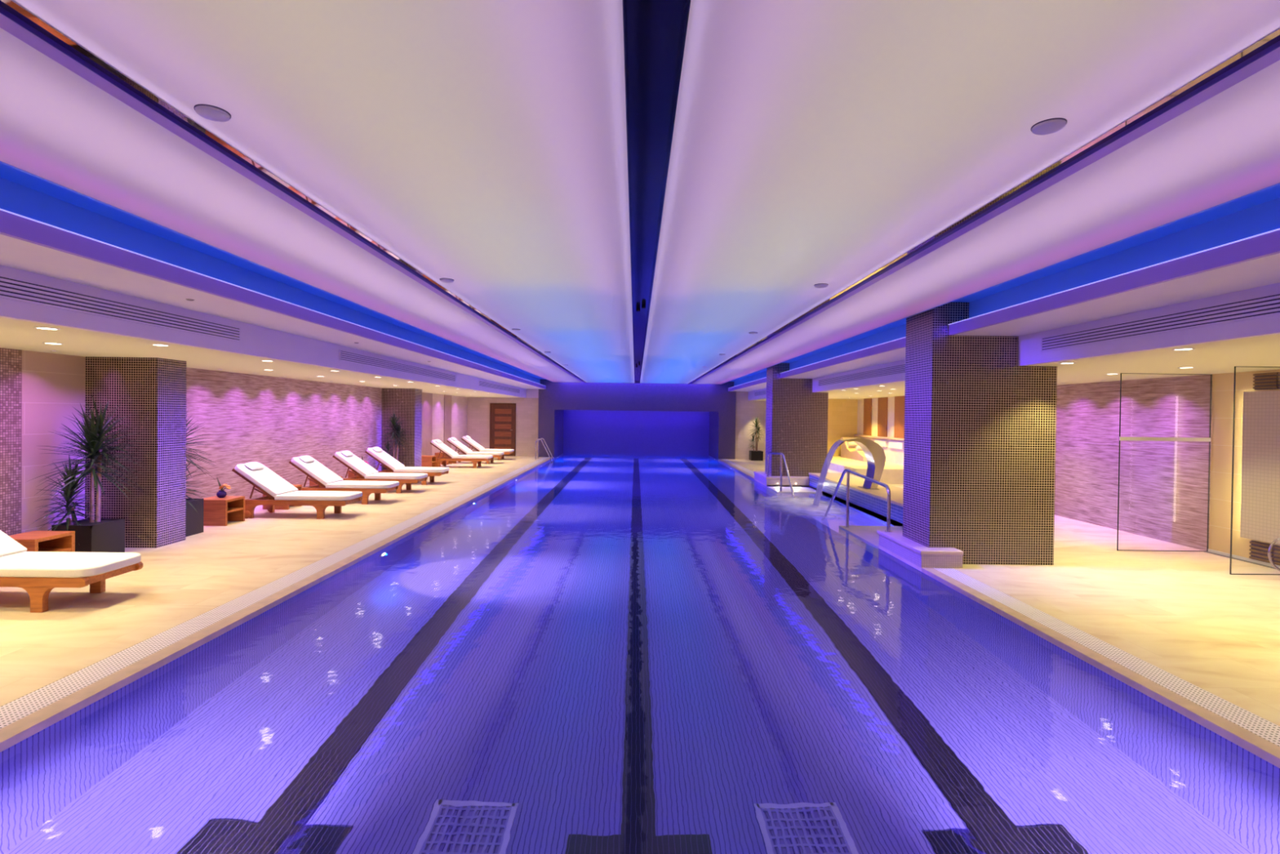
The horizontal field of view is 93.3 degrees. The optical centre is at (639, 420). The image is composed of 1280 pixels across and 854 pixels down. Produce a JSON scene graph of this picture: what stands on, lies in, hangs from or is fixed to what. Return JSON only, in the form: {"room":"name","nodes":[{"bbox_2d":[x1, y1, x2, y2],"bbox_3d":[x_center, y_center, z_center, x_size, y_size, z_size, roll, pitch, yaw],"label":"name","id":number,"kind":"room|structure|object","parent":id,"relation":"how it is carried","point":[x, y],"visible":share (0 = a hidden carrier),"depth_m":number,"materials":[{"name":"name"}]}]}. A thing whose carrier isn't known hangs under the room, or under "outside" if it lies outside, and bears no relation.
{"room":"spa","nodes":[
{"label":"spa","id":0,"kind":"room"},
{"bbox_2d":[0,347,467,535],"bbox_3d":[-6.522,0.278,9.906,0.250,2.290,25.900,1,1,0],"label":"wall","id":1,"kind":"structure","parent":0,"point":[270,421],"depth_m":9.10,"materials":[{"name":"stone"}]},
{"bbox_2d":[421,392,432,455],"bbox_3d":[-6.447,0.249,17.987,0.040,2.190,1.460,1,1,0],"label":"pilaster","id":2,"kind":"object","parent":1,"relation":"attached to","point":[427,397],"visible":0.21,"depth_m":18.25,"materials":[{"name":"paint"}]},
{"bbox_2d":[443,394,451,448],"bbox_3d":[-6.464,0.226,20.292,0.040,2.190,0.730,1,1,0],"label":"pilaster","id":3,"kind":"object","parent":1,"relation":"attached to","point":[447,398],"visible":0.57,"depth_m":20.23,"materials":[{"name":"paint"}]},
{"bbox_2d":[0,317,519,397],"bbox_3d":[-5.322,-0.753,9.905,2.165,0.001,25.900,1,1,0],"label":"ceiling","id":4,"kind":"structure","parent":0,"point":[15,334],"depth_m":6.58,"materials":[{"name":"paint"}]},
{"bbox_2d":[0,265,526,397],"bbox_3d":[-4.202,-0.927,9.846,0.070,0.376,25.770,1,1,0],"label":"bulkhead","id":5,"kind":"object","parent":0,"point":[256,340],"visible":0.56,"depth_m":5.91,"materials":[{"name":"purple paint"}]},
{"bbox_2d":[0,274,241,342],"bbox_3d":[-4.115,-0.867,3.702,0.014,0.150,5.110,1,1,0],"label":"grille","id":6,"kind":"object","parent":5,"relation":"attached to","point":[13,288],"visible":1,"depth_m":4.67,"materials":[{"name":"metal"}]},
{"bbox_2d":[338,349,455,382],"bbox_3d":[-4.169,-0.940,11.036,0.014,0.150,5.380,1,1,0],"label":"grille","id":7,"kind":"object","parent":5,"relation":"attached to","point":[346,356],"visible":1,"depth_m":10.07,"materials":[{"name":"metal"}]},
{"bbox_2d":[478,380,519,393],"bbox_3d":[-4.223,-1.015,18.581,0.014,0.150,5.590,1,1,0],"label":"grille","id":8,"kind":"object","parent":5,"relation":"attached to","point":[483,384],"visible":1,"depth_m":17.91,"materials":[{"name":"metal"}]},
{"bbox_2d":[0,455,542,706],"bbox_3d":[-5.041,1.567,9.830,3.142,0.250,26.100,1,1,0],"label":"floor","id":9,"kind":"structure","parent":0,"point":[177,583],"depth_m":5.67,"materials":[{"name":"stone"}]},
{"bbox_2d":[8,530,75,551],"bbox_3d":[-5.905,1.290,5.895,0.410,0.360,0.410,1,1,0],"label":"side table","id":10,"kind":"object","parent":9,"relation":"on","point":[33,540],"visible":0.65,"depth_m":5.98,"materials":[{"name":"orange wood"}]},
{"bbox_2d":[38,547,71,551],"bbox_3d":[-5.902,1.286,5.895,0.396,0.028,0.340,1,1,0],"label":"shelf","id":11,"kind":"object","parent":10,"relation":"attached to","point":[40,549],"depth_m":6.00,"materials":[{"name":"orange wood"}]},
{"bbox_2d":[0,529,142,612],"bbox_3d":[-5.157,1.082,4.994,1.723,0.812,0.630,1,1,0],"label":"sun lounger","id":12,"kind":"object","parent":9,"relation":"on","point":[36,572],"visible":1,"depth_m":4.84,"materials":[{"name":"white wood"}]},
{"bbox_2d":[0,529,26,556],"bbox_3d":[-5.673,0.928,4.988,0.660,0.480,0.584,1,1,0],"label":"cushion","id":13,"kind":"object","parent":12,"relation":"on","point":[9,546],"depth_m":5.20,"materials":[{"name":"fabric"}]},
{"bbox_2d":[51,518,124,552],"bbox_3d":[-5.894,1.272,6.470,0.410,0.385,0.410,1,1,0],"label":"planter","id":14,"kind":"object","parent":9,"relation":"on","point":[91,535],"depth_m":6.39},
{"bbox_2d":[29,394,150,552],"bbox_3d":[-5.871,0.585,6.475,0.950,1.760,0.918,1,1,0],"label":"dracaena","id":15,"kind":"object","parent":9,"relation":"on","point":[92,534],"visible":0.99,"depth_m":6.44,"materials":[{"name":"plant"}]},
{"bbox_2d":[84,356,186,547],"bbox_3d":[-5.978,0.336,7.175,0.840,2.240,0.450,1,1,0],"label":"column","id":16,"kind":"structure","parent":9,"relation":"on","point":[151,390],"depth_m":6.96,"materials":[{"name":"brown tile"}]},
{"bbox_2d":[185,497,204,537],"bbox_3d":[-5.903,1.232,7.700,0.400,0.440,0.400,1,1,0],"label":"planter","id":17,"kind":"object","parent":9,"relation":"on","point":[194,521],"depth_m":7.74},
{"bbox_2d":[185,411,217,537],"bbox_3d":[-5.905,0.595,7.805,0.901,1.711,0.763,1,1,0],"label":"dracaena","id":18,"kind":"object","parent":9,"relation":"on","point":[194,506],"visible":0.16,"depth_m":7.76,"materials":[{"name":"plant"}]},
{"bbox_2d":[202,495,244,525],"bbox_3d":[-5.914,1.264,8.535,0.410,0.360,0.410,1,1,0],"label":"side table","id":19,"kind":"object","parent":9,"relation":"on","point":[217,511],"visible":0.78,"depth_m":8.33,"materials":[{"name":"brown wood"}]},
{"bbox_2d":[216,476,231,497],"bbox_3d":[-5.895,0.938,8.547,0.208,0.290,0.129,1,1,0],"label":"flower vase","id":20,"kind":"object","parent":19,"relation":"on","point":[221,493],"visible":1,"depth_m":8.52,"materials":[{"name":"blue ceramic"}]},
{"bbox_2d":[0,457,549,728],"bbox_3d":[-3.361,1.476,11.501,0.235,0.060,21.880,1,1,0],"label":"overflow grating","id":21,"kind":"object","parent":9,"relation":"in","point":[28,704],"visible":0.78,"depth_m":4.37,"materials":[{"name":"white plastic"}]},
{"bbox_2d":[262,484,302,509],"bbox_3d":[-5.895,1.250,9.975,0.410,0.360,0.410,1,1,0],"label":"side table","id":22,"kind":"object","parent":9,"relation":"on","point":[299,486],"visible":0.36,"depth_m":9.77,"materials":[{"name":"brown wood"}]},
{"bbox_2d":[231,461,362,519],"bbox_3d":[-5.188,1.040,9.233,1.723,0.812,0.630,1,1,0],"label":"sun lounger","id":23,"kind":"object","parent":9,"relation":"on","point":[277,491],"visible":1,"depth_m":8.97,"materials":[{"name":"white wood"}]},
{"bbox_2d":[244,461,264,470],"bbox_3d":[-5.885,0.686,9.225,0.144,0.120,0.330,1,1,0],"label":"pillow","id":24,"kind":"object","parent":23,"relation":"on","point":[255,465],"depth_m":9.15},
{"bbox_2d":[234,462,297,497],"bbox_3d":[-5.704,0.886,9.228,0.660,0.480,0.584,1,1,0],"label":"cushion","id":25,"kind":"object","parent":23,"relation":"on","point":[268,483],"depth_m":9.08,"materials":[{"name":"fabric"}]},
{"bbox_2d":[288,455,399,504],"bbox_3d":[-5.199,1.025,10.703,1.723,0.812,0.630,1,1,0],"label":"sun lounger","id":26,"kind":"object","parent":9,"relation":"on","point":[325,479],"visible":0.81,"depth_m":10.45,"materials":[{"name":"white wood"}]},
{"bbox_2d":[298,455,315,462],"bbox_3d":[-5.896,0.671,10.695,0.144,0.120,0.330,1,1,0],"label":"pillow","id":27,"kind":"object","parent":26,"relation":"on","point":[303,459],"depth_m":10.62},
{"bbox_2d":[291,456,343,485],"bbox_3d":[-5.715,0.871,10.698,0.660,0.480,0.584,1,1,0],"label":"cushion","id":28,"kind":"object","parent":26,"relation":"on","point":[322,475],"depth_m":10.53,"materials":[{"name":"fabric"}]},
{"bbox_2d":[332,450,427,493],"bbox_3d":[-5.210,1.010,12.203,1.723,0.812,0.630,1,1,0],"label":"sun lounger","id":29,"kind":"object","parent":9,"relation":"on","point":[365,472],"visible":0.78,"depth_m":11.95,"materials":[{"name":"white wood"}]},
{"bbox_2d":[334,451,378,476],"bbox_3d":[-5.726,0.856,12.198,0.660,0.480,0.584,1,1,0],"label":"cushion","id":30,"kind":"object","parent":29,"relation":"on","point":[359,467],"depth_m":12.02,"materials":[{"name":"fabric"}]},
{"bbox_2d":[382,409,408,469],"bbox_3d":[-5.948,0.548,14.674,0.779,1.668,0.712,1,1,-9],"label":"dracaena","id":31,"kind":"object","parent":9,"relation":"on","point":[396,432],"visible":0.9,"depth_m":14.66,"materials":[{"name":"plant"}]},
{"bbox_2d":[381,387,422,470],"bbox_3d":[-6.037,0.255,15.310,0.840,2.240,0.500,1,1,0],"label":"column","id":32,"kind":"structure","parent":9,"relation":"on","point":[406,402],"depth_m":15.06,"materials":[{"name":"brown tile"}]},
{"bbox_2d":[364,446,448,484],"bbox_3d":[-5.220,0.996,13.633,1.723,0.812,0.630,1,1,0],"label":"sun lounger","id":33,"kind":"object","parent":9,"relation":"on","point":[392,464],"visible":0.71,"depth_m":13.39,"materials":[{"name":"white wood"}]},
{"bbox_2d":[366,447,404,470],"bbox_3d":[-5.736,0.842,13.628,0.660,0.480,0.584,1,1,0],"label":"cushion","id":34,"kind":"object","parent":33,"relation":"on","point":[389,463],"depth_m":13.43,"materials":[{"name":"fabric"}]},
{"bbox_2d":[421,455,436,466],"bbox_3d":[-6.098,1.175,17.294,0.410,0.360,0.410,1,1,0],"label":"side table","id":35,"kind":"object","parent":9,"relation":"on","point":[426,460],"visible":0.6,"depth_m":17.09,"materials":[{"name":"brown wood"}]},
{"bbox_2d":[430,439,493,467],"bbox_3d":[-5.251,0.954,17.853,1.723,0.812,0.630,1,1,0],"label":"sun lounger","id":36,"kind":"object","parent":9,"relation":"on","point":[452,455],"visible":0.98,"depth_m":17.58,"materials":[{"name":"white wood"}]},
{"bbox_2d":[431,440,458,456],"bbox_3d":[-5.767,0.800,17.847,0.660,0.480,0.584,1,1,0],"label":"cushion","id":37,"kind":"object","parent":36,"relation":"on","point":[438,444],"depth_m":17.63,"materials":[{"name":"fabric"}]},
{"bbox_2d":[446,437,504,463],"bbox_3d":[-5.262,0.939,19.402,1.723,0.812,0.630,1,1,0],"label":"sun lounger","id":38,"kind":"object","parent":9,"relation":"on","point":[464,450],"visible":0.78,"depth_m":19.14,"materials":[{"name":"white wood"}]},
{"bbox_2d":[447,437,472,453],"bbox_3d":[-5.778,0.785,19.397,0.660,0.480,0.584,1,1,0],"label":"cushion","id":39,"kind":"object","parent":38,"relation":"on","point":[453,441],"depth_m":19.17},
{"bbox_2d":[461,435,514,459],"bbox_3d":[-5.274,0.923,21.002,1.723,0.812,0.630,1,1,0],"label":"sun lounger","id":40,"kind":"object","parent":9,"relation":"on","point":[468,439],"visible":0.56,"depth_m":20.73,"materials":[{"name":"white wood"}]},
{"bbox_2d":[462,435,484,450],"bbox_3d":[-5.790,0.769,20.997,0.660,0.480,0.584,1,1,0],"label":"cushion","id":41,"kind":"object","parent":40,"relation":"on","point":[467,439],"depth_m":20.77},
{"bbox_2d":[534,438,553,461],"bbox_3d":[-3.370,1.406,21.366,0.589,1.585,0.590,1,1,0],"label":"pool ladder","id":42,"kind":"object","parent":9,"relation":"attached to","point":[539,439],"visible":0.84,"depth_m":21.08,"materials":[{"name":"silver metal"}]},
{"bbox_2d":[0,234,544,389],"bbox_3d":[-3.804,-1.073,9.697,0.739,0.029,25.470,1,1,0],"label":"ceiling","id":43,"kind":"structure","parent":0,"point":[15,253],"depth_m":4.92,"materials":[{"name":"paint"}]},
{"bbox_2d":[0,161,552,383],"bbox_3d":[-3.391,-1.300,9.698,0.560,0.435,25.470,1,1,0],"label":"cove","id":44,"kind":"object","parent":43,"relation":"attached to","point":[22,193],"visible":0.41,"depth_m":4.64,"materials":[{"name":"blue paint"}]},
{"bbox_2d":[0,27,582,382],"bbox_3d":[-2.581,-1.307,9.704,1.080,0.001,25.470,1,1,0],"label":"ceiling","id":45,"kind":"structure","parent":0,"point":[56,126],"depth_m":3.28,"materials":[{"name":"paint"}]},
{"bbox_2d":[0,0,585,382],"bbox_3d":[-1.959,-1.329,9.708,0.173,0.061,25.470,1,1,0],"label":"ceiling recess","id":46,"kind":"structure","parent":45,"relation":"attached to","point":[15,20],"depth_m":2.55,"materials":[{"name":"paint"}]},
{"bbox_2d":[11,0,634,382],"bbox_3d":[-0.993,-1.288,9.716,1.777,0.001,25.470,1,1,0],"label":"ceiling","id":47,"kind":"structure","parent":0,"point":[482,144],"depth_m":2.43,"materials":[{"name":"paint"}]},
{"bbox_2d":[194,104,231,122],"bbox_3d":[-1.693,-1.216,2.396,0.121,0.016,0.121,1,1,0],"label":"ceiling speaker","id":48,"kind":"object","parent":47,"relation":"attached to","point":[211,113],"visible":1,"depth_m":2.38},
{"bbox_2d":[622,0,690,383],"bbox_3d":[-0.011,-1.310,9.723,0.192,0.092,25.470,1,1,0],"label":"ceiling","id":49,"kind":"structure","parent":47,"relation":"attached to","point":[655,31],"depth_m":2.52,"materials":[{"name":"paint"}]},
{"bbox_2d":[466,397,538,456],"bbox_3d":[-5.152,-0.188,22.812,3.070,3.000,0.200,1,1,0],"label":"wall","id":50,"kind":"structure","parent":0,"point":[478,408],"depth_m":22.71,"materials":[{"name":"paint"}]},
{"bbox_2d":[489,403,515,456],"bbox_3d":[-5.152,0.322,22.683,0.980,1.984,0.069,1,1,0],"label":"door","id":51,"kind":"structure","parent":50,"relation":"in","point":[502,415],"depth_m":22.69,"materials":[{"name":"brown wood"}]},
{"bbox_2d":[526,388,538,398],"bbox_3d":[-5.079,-1.272,22.777,2.950,0.790,0.250,1,1,0],"label":"bulkhead","id":52,"kind":"object","parent":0,"point":[533,393],"visible":0.07,"depth_m":22.66,"materials":[{"name":"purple paint"}]},
{"bbox_2d":[537,379,563,457],"bbox_3d":[-3.486,-0.068,23.901,0.600,3.180,2.950,1,1,0],"label":"wall","id":53,"kind":"structure","parent":0,"point":[550,420],"depth_m":22.43,"materials":[{"name":"paint"}]},
{"bbox_2d":[0,208,542,385],"bbox_3d":[-3.389,-1.170,9.699,0.009,0.006,25.270,1,1,0],"label":"led strip","id":54,"kind":"object","parent":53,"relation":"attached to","point":[0,208],"visible":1,"depth_m":4.41,"materials":[{"name":"white"}]},
{"bbox_2d":[0,209,546,389],"bbox_3d":[-3.413,-1.113,9.700,0.040,0.120,25.470,1,1,0],"label":"trim","id":55,"kind":"structure","parent":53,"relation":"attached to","point":[11,225],"depth_m":4.42,"materials":[{"name":"paint"}]},
{"bbox_2d":[563,409,709,455],"bbox_3d":[-0.160,0.948,25.410,6.700,3.200,0.200,1,1,0],"label":"wall","id":56,"kind":"structure","parent":0,"point":[584,431],"depth_m":25.30,"materials":[{"name":"paint"}]},
{"bbox_2d":[554,381,719,411],"bbox_3d":[-0.125,-1.007,23.916,6.100,1.220,2.950,1,1,0],"label":"wall","id":57,"kind":"structure","parent":0,"point":[638,396],"depth_m":22.44,"materials":[{"name":"paint"}]},
{"bbox_2d":[0,457,1279,768],"bbox_3d":[0.414,2.038,13.024,7.090,1.119,24.600,1,1,0],"label":"basin","id":58,"kind":"object","parent":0,"point":[555,457],"visible":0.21,"depth_m":4.00,"materials":[{"name":"tile"}]},
{"bbox_2d":[0,457,554,751],"bbox_3d":[-3.178,1.470,11.502,0.130,0.045,21.880,1,1,0],"label":"coping","id":59,"kind":"object","parent":58,"relation":"on","point":[23,728],"visible":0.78,"depth_m":4.09,"materials":[{"name":"stone"}]},
{"bbox_2d":[0,453,1279,853],"bbox_3d":[0.420,1.527,13.017,7.098,0.001,24.604,1,1,0],"label":"pool water","id":60,"kind":"object","parent":58,"relation":"in","point":[588,653],"visible":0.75,"depth_m":3.30,"materials":[{"name":"liquid"}]},
{"bbox_2d":[773,497,836,515],"bbox_3d":[2.998,1.559,11.188,1.900,0.028,3.900,1,1,0],"label":"foam","id":61,"kind":"object","parent":60,"relation":"on","point":[791,503],"visible":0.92,"depth_m":11.09,"materials":[{"name":"white"}]},
{"bbox_2d":[813,440,845,506],"bbox_3d":[3.499,0.965,11.166,0.507,1.236,0.320,1,1,0],"label":"water","id":62,"kind":"object","parent":61,"relation":"on","point":[831,452],"visible":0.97,"depth_m":11.15,"materials":[{"name":"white liquid"}]},
{"bbox_2d":[767,486,816,493],"bbox_3d":[3.462,1.799,13.644,0.986,0.516,0.996,1,1,0],"label":"step","id":63,"kind":"structure","parent":58,"relation":"on","point":[784,489],"depth_m":13.57,"materials":[{"name":"stone"}]},
{"bbox_2d":[839,525,902,547],"bbox_3d":[3.501,1.851,8.395,0.986,0.516,1.496,1,1,0],"label":"step","id":64,"kind":"structure","parent":58,"relation":"on","point":[868,534],"depth_m":8.71,"materials":[{"name":"stone"}]},
{"bbox_2d":[708,382,736,460],"bbox_3d":[3.228,0.014,23.950,0.630,3.180,2.950,1,1,0],"label":"wall","id":65,"kind":"structure","parent":0,"point":[722,445],"depth_m":22.48,"materials":[{"name":"paint"}]},
{"bbox_2d":[728,230,1279,391],"bbox_3d":[3.386,-1.030,9.750,0.040,0.120,25.470,1,1,0],"label":"trim","id":66,"kind":"structure","parent":65,"relation":"attached to","point":[1267,244],"depth_m":4.37,"materials":[{"name":"paint"}]},
{"bbox_2d":[728,228,1279,388],"bbox_3d":[3.363,-1.088,9.749,0.009,0.006,25.270,1,1,0],"label":"led strip","id":67,"kind":"object","parent":65,"relation":"attached to","point":[1277,228],"visible":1,"depth_m":4.37,"materials":[{"name":"white"}]},
{"bbox_2d":[734,391,766,459],"bbox_3d":[5.333,-0.058,22.690,3.600,3.000,0.200,1,1,0],"label":"wall","id":68,"kind":"structure","parent":0,"point":[746,411],"depth_m":22.58,"materials":[{"name":"paint"}]},
{"bbox_2d":[827,399,857,456],"bbox_3d":[5.877,0.386,19.423,2.150,2.190,0.150,1,1,0],"label":"wall","id":69,"kind":"structure","parent":0,"point":[842,413],"depth_m":19.35,"materials":[{"name":"paint"}]},
{"bbox_2d":[640,0,1279,383],"bbox_3d":[0.970,-1.264,9.730,1.777,0.001,25.470,1,1,0],"label":"ceiling","id":70,"kind":"structure","parent":0,"point":[814,142],"depth_m":2.39,"materials":[{"name":"paint"}]},
{"bbox_2d":[1031,117,1066,134],"bbox_3d":[1.637,-1.176,2.420,0.121,0.016,0.121,1,1,0],"label":"ceiling speaker","id":71,"kind":"object","parent":70,"relation":"attached to","point":[1051,126],"visible":1,"depth_m":2.40},
{"bbox_2d":[693,60,1279,384],"bbox_3d":[2.558,-1.245,9.742,1.080,0.001,25.470,1,1,0],"label":"ceiling","id":72,"kind":"structure","parent":0,"point":[1225,148],"depth_m":3.40,"materials":[{"name":"paint"}]},
{"bbox_2d":[688,28,1279,383],"bbox_3d":[1.937,-1.282,9.737,0.173,0.061,25.470,1,1,0],"label":"ceiling recess","id":73,"kind":"structure","parent":72,"relation":"attached to","point":[1265,52],"depth_m":2.67,"materials":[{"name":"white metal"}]},
{"bbox_2d":[727,458,1279,725],"bbox_3d":[5.102,1.690,9.905,4.209,0.250,26.100,1,1,0],"label":"floor","id":74,"kind":"structure","parent":0,"point":[1184,614],"depth_m":5.38,"materials":[{"name":"stone"}]},
{"bbox_2d":[718,458,755,479],"bbox_3d":[2.989,1.472,19.038,0.115,0.045,6.900,1,1,0],"label":"coping","id":75,"kind":"object","parent":74,"relation":"on","point":[741,471],"visible":0.79,"depth_m":18.32,"materials":[{"name":"stone"}]},
{"bbox_2d":[721,458,754,475],"bbox_3d":[3.154,1.482,19.039,0.215,0.060,6.900,1,1,0],"label":"overflow grating","id":76,"kind":"object","parent":74,"relation":"in","point":[744,468],"visible":0.43,"depth_m":18.93,"materials":[{"name":"white plastic"}]},
{"bbox_2d":[746,417,764,460],"bbox_3d":[4.256,0.614,22.118,0.733,1.642,0.714,1,1,0],"label":"dracaena","id":77,"kind":"object","parent":74,"relation":"on","point":[756,455],"visible":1,"depth_m":22.06,"materials":[{"name":"plant"}]},
{"bbox_2d":[749,450,763,460],"bbox_3d":[4.251,1.265,22.145,0.430,0.340,0.430,1,1,0],"label":"planter","id":78,"kind":"object","parent":74,"relation":"on","point":[753,455],"depth_m":21.93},
{"bbox_2d":[765,452,795,497],"bbox_3d":[3.067,1.354,13.174,0.109,1.323,2.316,1,1,-2],"label":"handrail","id":79,"kind":"object","parent":74,"relation":"attached to","point":[768,453],"visible":0.71,"depth_m":13.16,"materials":[{"name":"silver metal"}]},
{"bbox_2d":[753,471,808,485],"bbox_3d":[3.466,1.404,14.875,1.055,0.185,1.470,1,1,0],"label":"plinth","id":80,"kind":"object","parent":74,"relation":"on","point":[760,476],"visible":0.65,"depth_m":14.16,"materials":[{"name":"tile"}]},
{"bbox_2d":[764,363,828,476],"bbox_3d":[3.806,0.032,14.734,1.330,2.940,0.690,1,1,0],"label":"column","id":81,"kind":"structure","parent":74,"relation":"on","point":[797,416],"depth_m":14.39,"materials":[{"name":"brown tile"}]},
{"bbox_2d":[808,472,903,526],"bbox_3d":[4.414,1.672,10.900,0.910,0.850,6.500,1,1,0],"label":"wall","id":82,"kind":"structure","parent":74,"relation":"on","point":[874,500],"depth_m":10.94,"materials":[{"name":"blue tile"}]},
{"bbox_2d":[837,437,885,489],"bbox_3d":[4.072,0.776,11.168,0.787,0.928,0.420,1,1,0],"label":"spout","id":83,"kind":"object","parent":82,"relation":"on","point":[874,453],"visible":0.98,"depth_m":10.99,"materials":[{"name":"silver metal"}]},
{"bbox_2d":[824,468,892,532],"bbox_3d":[3.088,1.387,8.849,0.090,1.342,2.715,1,1,0],"label":"handrail","id":84,"kind":"object","parent":74,"relation":"attached to","point":[848,471],"visible":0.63,"depth_m":8.96,"materials":[{"name":"silver metal"}]},
{"bbox_2d":[828,456,903,484],"bbox_3d":[6.083,1.328,17.009,1.749,0.360,4.700,1,1,0],"label":"platform","id":85,"kind":"object","parent":74,"relation":"on","point":[892,473],"visible":0.36,"depth_m":15.09,"materials":[{"name":"beige stone"}]},
{"bbox_2d":[840,437,866,462],"bbox_3d":[6.582,0.834,18.008,0.550,0.620,1.900,1,1,0],"label":"bench","id":86,"kind":"object","parent":85,"relation":"on","point":[849,450],"visible":0.41,"depth_m":18.27,"materials":[{"name":"tile"}]},
{"bbox_2d":[876,529,963,568],"bbox_3d":[3.273,1.478,7.054,0.555,0.185,1.170,1,1,0],"label":"plinth","id":87,"kind":"object","parent":74,"relation":"on","point":[922,556],"visible":0.76,"depth_m":6.58,"materials":[{"name":"stone"}]},
{"bbox_2d":[902,302,1057,564],"bbox_3d":[3.887,0.109,6.980,1.380,2.940,0.660,1,1,0],"label":"column","id":88,"kind":"structure","parent":74,"relation":"on","point":[980,425],"depth_m":6.65,"materials":[{"name":"brown tile"}]},
{"bbox_2d":[921,567,1279,768],"bbox_3d":[3.102,1.626,3.549,0.115,0.045,5.880,1,1,0],"label":"coping","id":89,"kind":"object","parent":74,"relation":"on","point":[1255,744],"visible":1,"depth_m":3.75,"materials":[{"name":"stone"}]},
{"bbox_2d":[932,567,1279,746],"bbox_3d":[3.267,1.635,3.550,0.215,0.060,5.880,1,1,0],"label":"overflow grating","id":90,"kind":"object","parent":74,"relation":"in","point":[1267,730],"visible":0.67,"depth_m":3.95,"materials":[{"name":"white plastic"}]},
{"bbox_2d":[1116,373,1212,551],"bbox_3d":[6.463,0.512,7.448,1.128,2.188,0.019,1,1,0],"label":"glass screen","id":91,"kind":"object","parent":74,"relation":"on","point":[1121,438],"visible":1,"depth_m":7.44,"materials":[{"name":"glass"}]},
{"bbox_2d":[1229,366,1279,574],"bbox_3d":[6.635,0.525,6.354,0.821,2.188,0.010,1,1,0],"label":"glass screen","id":92,"kind":"object","parent":74,"relation":"on","point":[1234,383],"visible":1,"depth_m":6.35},
{"bbox_2d":[1267,537,1279,570],"bbox_3d":[6.878,1.421,6.485,0.281,0.421,0.024,1,1,0],"label":"hoop","id":93,"kind":"object","parent":74,"relation":"on","point":[1275,540],"visible":1,"depth_m":6.48,"materials":[{"name":"silver metal"}]},
{"bbox_2d":[728,253,1279,391],"bbox_3d":[3.776,-0.980,9.754,0.739,0.029,25.470,1,1,0],"label":"ceiling","id":94,"kind":"structure","parent":0,"point":[1264,271],"depth_m":4.69,"materials":[{"name":"paint"}]},
{"bbox_2d":[720,182,1279,386],"bbox_3d":[3.368,-1.217,9.748,0.560,0.435,25.470,1,1,0],"label":"cove","id":95,"kind":"object","parent":94,"relation":"attached to","point":[1257,212],"visible":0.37,"depth_m":4.52,"materials":[{"name":"blue paint"}]},
{"bbox_2d":[747,282,1279,400],"bbox_3d":[4.167,-0.824,9.908,0.070,0.376,25.770,1,1,0],"label":"bulkhead","id":96,"kind":"object","parent":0,"point":[1029,353],"visible":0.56,"depth_m":5.09,"materials":[{"name":"purple paint"}]},
{"bbox_2d":[817,363,905,386],"bbox_3d":[4.117,-0.838,11.047,0.014,0.150,5.680,1,1,0],"label":"grille","id":97,"kind":"object","parent":96,"relation":"attached to","point":[900,368],"visible":0.62,"depth_m":11.01,"materials":[{"name":"metal"}]},
{"bbox_2d":[1040,291,1279,351],"bbox_3d":[4.170,-0.766,3.733,0.014,0.150,5.050,1,1,0],"label":"grille","id":98,"kind":"object","parent":96,"relation":"attached to","point":[1266,304],"visible":1,"depth_m":4.71,"materials":[{"name":"metal"}]},
{"bbox_2d":[751,333,1279,400],"bbox_3d":[5.627,-0.619,9.986,2.855,0.001,25.900,1,1,0],"label":"ceiling","id":99,"kind":"structure","parent":0,"point":[1220,357],"depth_m":6.25,"materials":[{"name":"paint"}]},
{"bbox_2d":[857,368,1279,558],"bbox_3d":[7.146,0.445,10.007,0.250,2.290,25.900,1,1,0],"label":"wall","id":100,"kind":"structure","parent":0,"point":[1163,485],"depth_m":8.28,"materials":[{"name":"stone"}]},
{"bbox_2d":[862,398,871,435],"bbox_3d":[6.951,-0.126,18.461,0.030,1.120,0.580,1,1,0],"label":"wall panel","id":101,"kind":"object","parent":100,"relation":"attached to","point":[867,402],"visible":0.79,"depth_m":18.43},
{"bbox_2d":[877,396,888,436],"bbox_3d":[6.959,-0.115,17.341,0.030,1.120,0.620,1,1,0],"label":"wall panel","id":102,"kind":"object","parent":100,"relation":"attached to","point":[882,404],"visible":0.93,"depth_m":17.29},
{"bbox_2d":[888,440,904,448],"bbox_3d":[6.947,0.649,16.383,0.050,0.190,0.850,1,1,0],"label":"wall box","id":103,"kind":"object","parent":100,"relation":"attached to","point":[892,444],"visible":0.91,"depth_m":16.30,"materials":[{"name":"white paint"}]},
{"bbox_2d":[893,395,905,438],"bbox_3d":[6.967,-0.104,16.186,0.030,1.120,0.670,1,1,0],"label":"wall panel","id":104,"kind":"object","parent":100,"relation":"attached to","point":[899,419],"visible":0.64,"depth_m":16.20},
{"bbox_2d":[1208,548,1279,568],"bbox_3d":[7.018,1.601,6.918,0.016,0.035,1.080,1,1,0],"label":"baseboard","id":105,"kind":"structure","parent":100,"relation":"attached to","point":[1209,549],"depth_m":7.03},
{"bbox_2d":[1240,390,1279,545],"bbox_3d":[7.010,0.508,6.712,0.070,1.685,0.618,1,1,0],"label":"shower panel","id":106,"kind":"object","parent":100,"relation":"attached to","point":[1260,455],"visible":1,"depth_m":6.79,"materials":[{"name":"white paint"}]},
{"bbox_2d":[1248,540,1279,565],"bbox_3d":[7.018,1.483,6.686,0.030,0.215,0.520,1,1,0],"label":"air vent","id":107,"kind":"object","parent":100,"relation":"in","point":[1259,550],"visible":0.94,"depth_m":6.80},
{"bbox_2d":[1253,372,1279,390],"bbox_3d":[7.042,-0.447,6.667,0.030,0.185,0.520,1,1,0],"label":"air vent","id":108,"kind":"object","parent":100,"relation":"in","point":[1271,380],"visible":1,"depth_m":6.78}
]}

